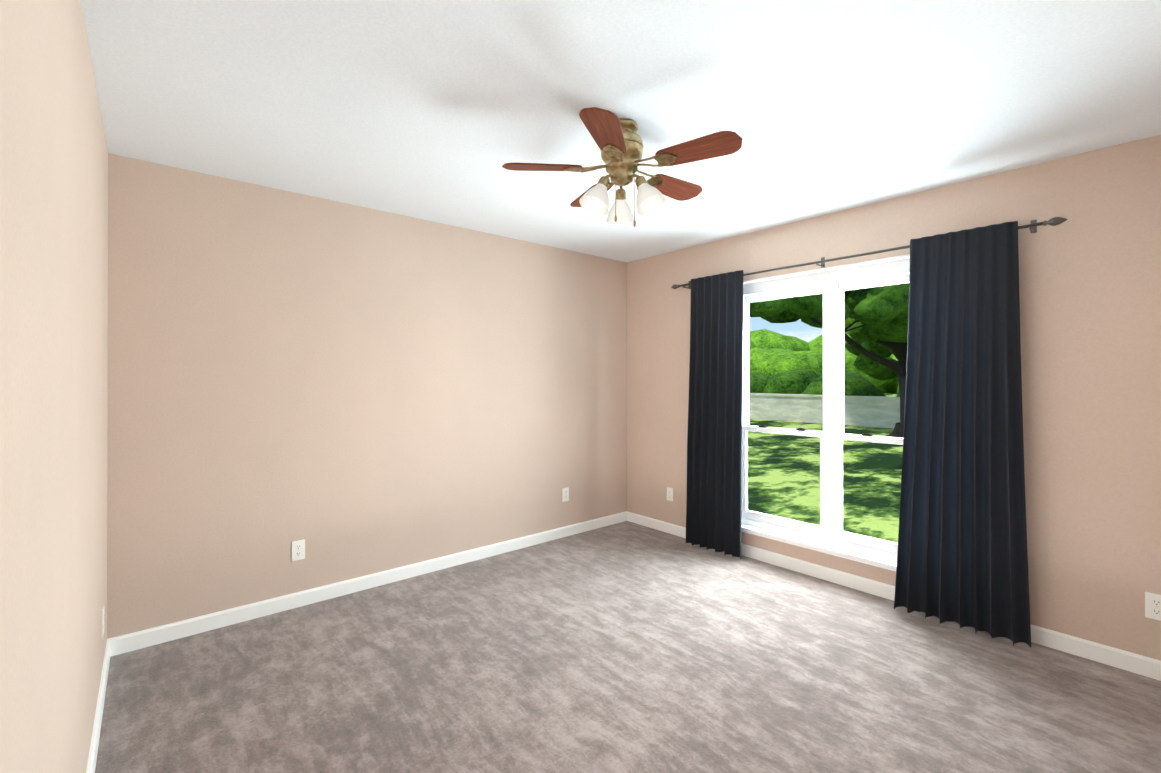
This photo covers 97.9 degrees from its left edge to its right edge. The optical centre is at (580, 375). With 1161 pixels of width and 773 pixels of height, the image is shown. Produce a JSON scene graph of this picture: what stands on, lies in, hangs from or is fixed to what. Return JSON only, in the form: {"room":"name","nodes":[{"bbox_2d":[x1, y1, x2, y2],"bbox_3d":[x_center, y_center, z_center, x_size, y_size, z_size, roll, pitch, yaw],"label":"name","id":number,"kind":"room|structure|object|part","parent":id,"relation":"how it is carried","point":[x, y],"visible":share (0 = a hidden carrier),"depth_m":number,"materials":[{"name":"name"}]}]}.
{"room":"empty bedroom","nodes":[
{"label":"empty bedroom","id":0,"kind":"room"},
{"bbox_2d":[0,0,107,772],"bbox_3d":[-1.148,0.135,0.997,0.150,2.440,3.800,0,0,-41],"label":"wall","id":1,"kind":"structure","parent":0,"point":[53,341],"depth_m":1.03,"materials":[{"name":"paint"}]},
{"bbox_2d":[86,639,110,772],"bbox_3d":[-1.086,1.313,1.047,0.013,0.085,3.700,0,0,-41],"label":"baseboard","id":2,"kind":"structure","parent":1,"relation":"attached to","point":[92,758],"depth_m":1.93,"materials":[{"name":"white wood"}]},
{"bbox_2d":[102,605,103,636],"bbox_3d":[-2.063,1.058,2.186,0.007,0.115,0.070,0,0,-41],"label":"electrical outlet","id":3,"kind":"object","parent":1,"relation":"attached to","point":[102,620],"visible":1,"depth_m":2.17,"materials":[{"name":"white plastic"}]},
{"bbox_2d":[107,153,626,638],"bbox_3d":[-0.976,0.142,3.677,3.894,2.440,0.150,0,0,-41],"label":"wall","id":4,"kind":"structure","parent":0,"point":[345,391],"depth_m":3.09,"materials":[{"name":"paint"}]},
{"bbox_2d":[292,539,304,560],"bbox_3d":[-1.664,1.028,2.983,0.070,0.115,0.007,0,0,-41],"label":"electrical outlet","id":5,"kind":"object","parent":4,"relation":"attached to","point":[298,549],"visible":1,"depth_m":2.98,"materials":[{"name":"white plastic"}]},
{"bbox_2d":[109,511,626,655],"bbox_3d":[-0.923,1.319,3.612,3.594,0.085,0.013,0,0,-41],"label":"baseboard","id":6,"kind":"structure","parent":4,"relation":"attached to","point":[129,642],"depth_m":3.08,"materials":[{"name":"white wood"}]},
{"bbox_2d":[562,487,568,501],"bbox_3d":[-0.126,1.008,4.298,0.070,0.115,0.007,0,0,-41],"label":"electrical outlet","id":7,"kind":"object","parent":4,"relation":"attached to","point":[565,494],"visible":1,"depth_m":4.29,"materials":[{"name":"white plastic"}]},
{"bbox_2d":[81,0,1160,261],"bbox_3d":[0.275,-1.142,2.217,3.894,0.120,4.000,0,0,-41],"label":"ceiling","id":8,"kind":"structure","parent":0,"point":[439,110],"depth_m":1.96,"materials":[{"name":"paint"}]},
{"bbox_2d":[502,107,742,226],"bbox_3d":[0.211,-0.861,2.211,0.951,0.441,0.980,0,0,-41],"label":"ceiling fan","id":9,"kind":"object","parent":8,"relation":"hanging from","point":[618,141],"visible":1,"depth_m":2.12,"materials":[{"name":"brown wood"}]},
{"bbox_3d":[-0.166,-0.895,2.169,0.340,0.007,0.142,0,12,-3],"label":"blade","id":10,"kind":"part","parent":9,"relation":"part of","materials":[{"name":"brown wood"}]},
{"bbox_3d":[0.054,-0.894,2.510,0.142,0.007,0.340,-13,4,-21],"label":"blade","id":11,"kind":"part","parent":9,"relation":"part of","materials":[{"name":"brown wood"}]},
{"label":"blade","id":12,"kind":"part","parent":9,"relation":"part of","materials":[{"name":"brown wood"}]},
{"bbox_3d":[0.446,-0.894,2.406,0.340,0.007,0.142,0,-12,-39],"label":"blade","id":13,"kind":"part","parent":9,"relation":"part of","materials":[{"name":"brown wood"}]},
{"bbox_3d":[0.469,-0.895,2.001,0.340,0.007,0.142,0,-12,33],"label":"blade","id":14,"kind":"part","parent":9,"relation":"part of","materials":[{"name":"brown wood"}]},
{"bbox_2d":[95,521,1160,772],"bbox_3d":[0.275,1.408,2.211,3.894,0.100,4.000,0,0,-41],"label":"floor","id":15,"kind":"structure","parent":0,"point":[625,647],"depth_m":2.23,"materials":[{"name":"carpet"}]},
{"bbox_2d":[627,134,1160,660],"bbox_3d":[1.698,0.141,3.430,0.150,2.440,3.700,0,0,-41],"label":"wall","id":16,"kind":"structure","parent":0,"point":[1089,282],"depth_m":2.52,"materials":[{"name":"paint"}]},
{"bbox_2d":[667,487,672,500],"bbox_3d":[0.775,1.026,4.386,0.007,0.115,0.070,0,0,-41],"label":"electrical outlet","id":17,"kind":"object","parent":16,"relation":"attached to","point":[669,494],"visible":1,"depth_m":4.38,"materials":[{"name":"white plastic"}]},
{"bbox_2d":[741,254,909,571],"bbox_3d":[1.700,0.226,3.389,0.170,1.899,1.547,0,0,-41],"label":"window","id":18,"kind":"structure","parent":16,"relation":"in","point":[829,535],"depth_m":3.40,"materials":[{"name":"white plastic"}]},
{"bbox_2d":[671,217,1067,647],"bbox_3d":[1.546,0.275,3.346,0.189,2.142,2.429,0,0,-41],"label":"curtains","id":19,"kind":"object","parent":16,"relation":"attached to","point":[962,556],"visible":1,"depth_m":2.76,"materials":[{"name":"black fabric"}]},
{"bbox_2d":[627,511,1160,680],"bbox_3d":[1.636,1.319,3.374,0.013,0.085,3.700,0,0,-41],"label":"baseboard","id":20,"kind":"structure","parent":16,"relation":"attached to","point":[1118,658],"depth_m":3.08,"materials":[{"name":"white wood"}]},
{"bbox_2d":[1145,592,1160,620],"bbox_3d":[2.585,1.036,2.269,0.007,0.115,0.070,0,0,-41],"label":"electrical outlet","id":21,"kind":"object","parent":16,"relation":"attached to","point":[1152,605],"visible":1,"depth_m":2.28,"materials":[{"name":"white plastic"}]},
{"label":"outside","id":22,"kind":"structure","parent":0,"visible":0},
{"bbox_2d":[748,283,908,542],"bbox_3d":[59.955,-2.323,55.678,156.206,13.535,180.000,0,0,-41],"label":"outdoor scenery","id":23,"kind":"object","parent":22,"point":[769,481],"depth_m":11.40,"materials":[{"name":"plant"}]}
]}

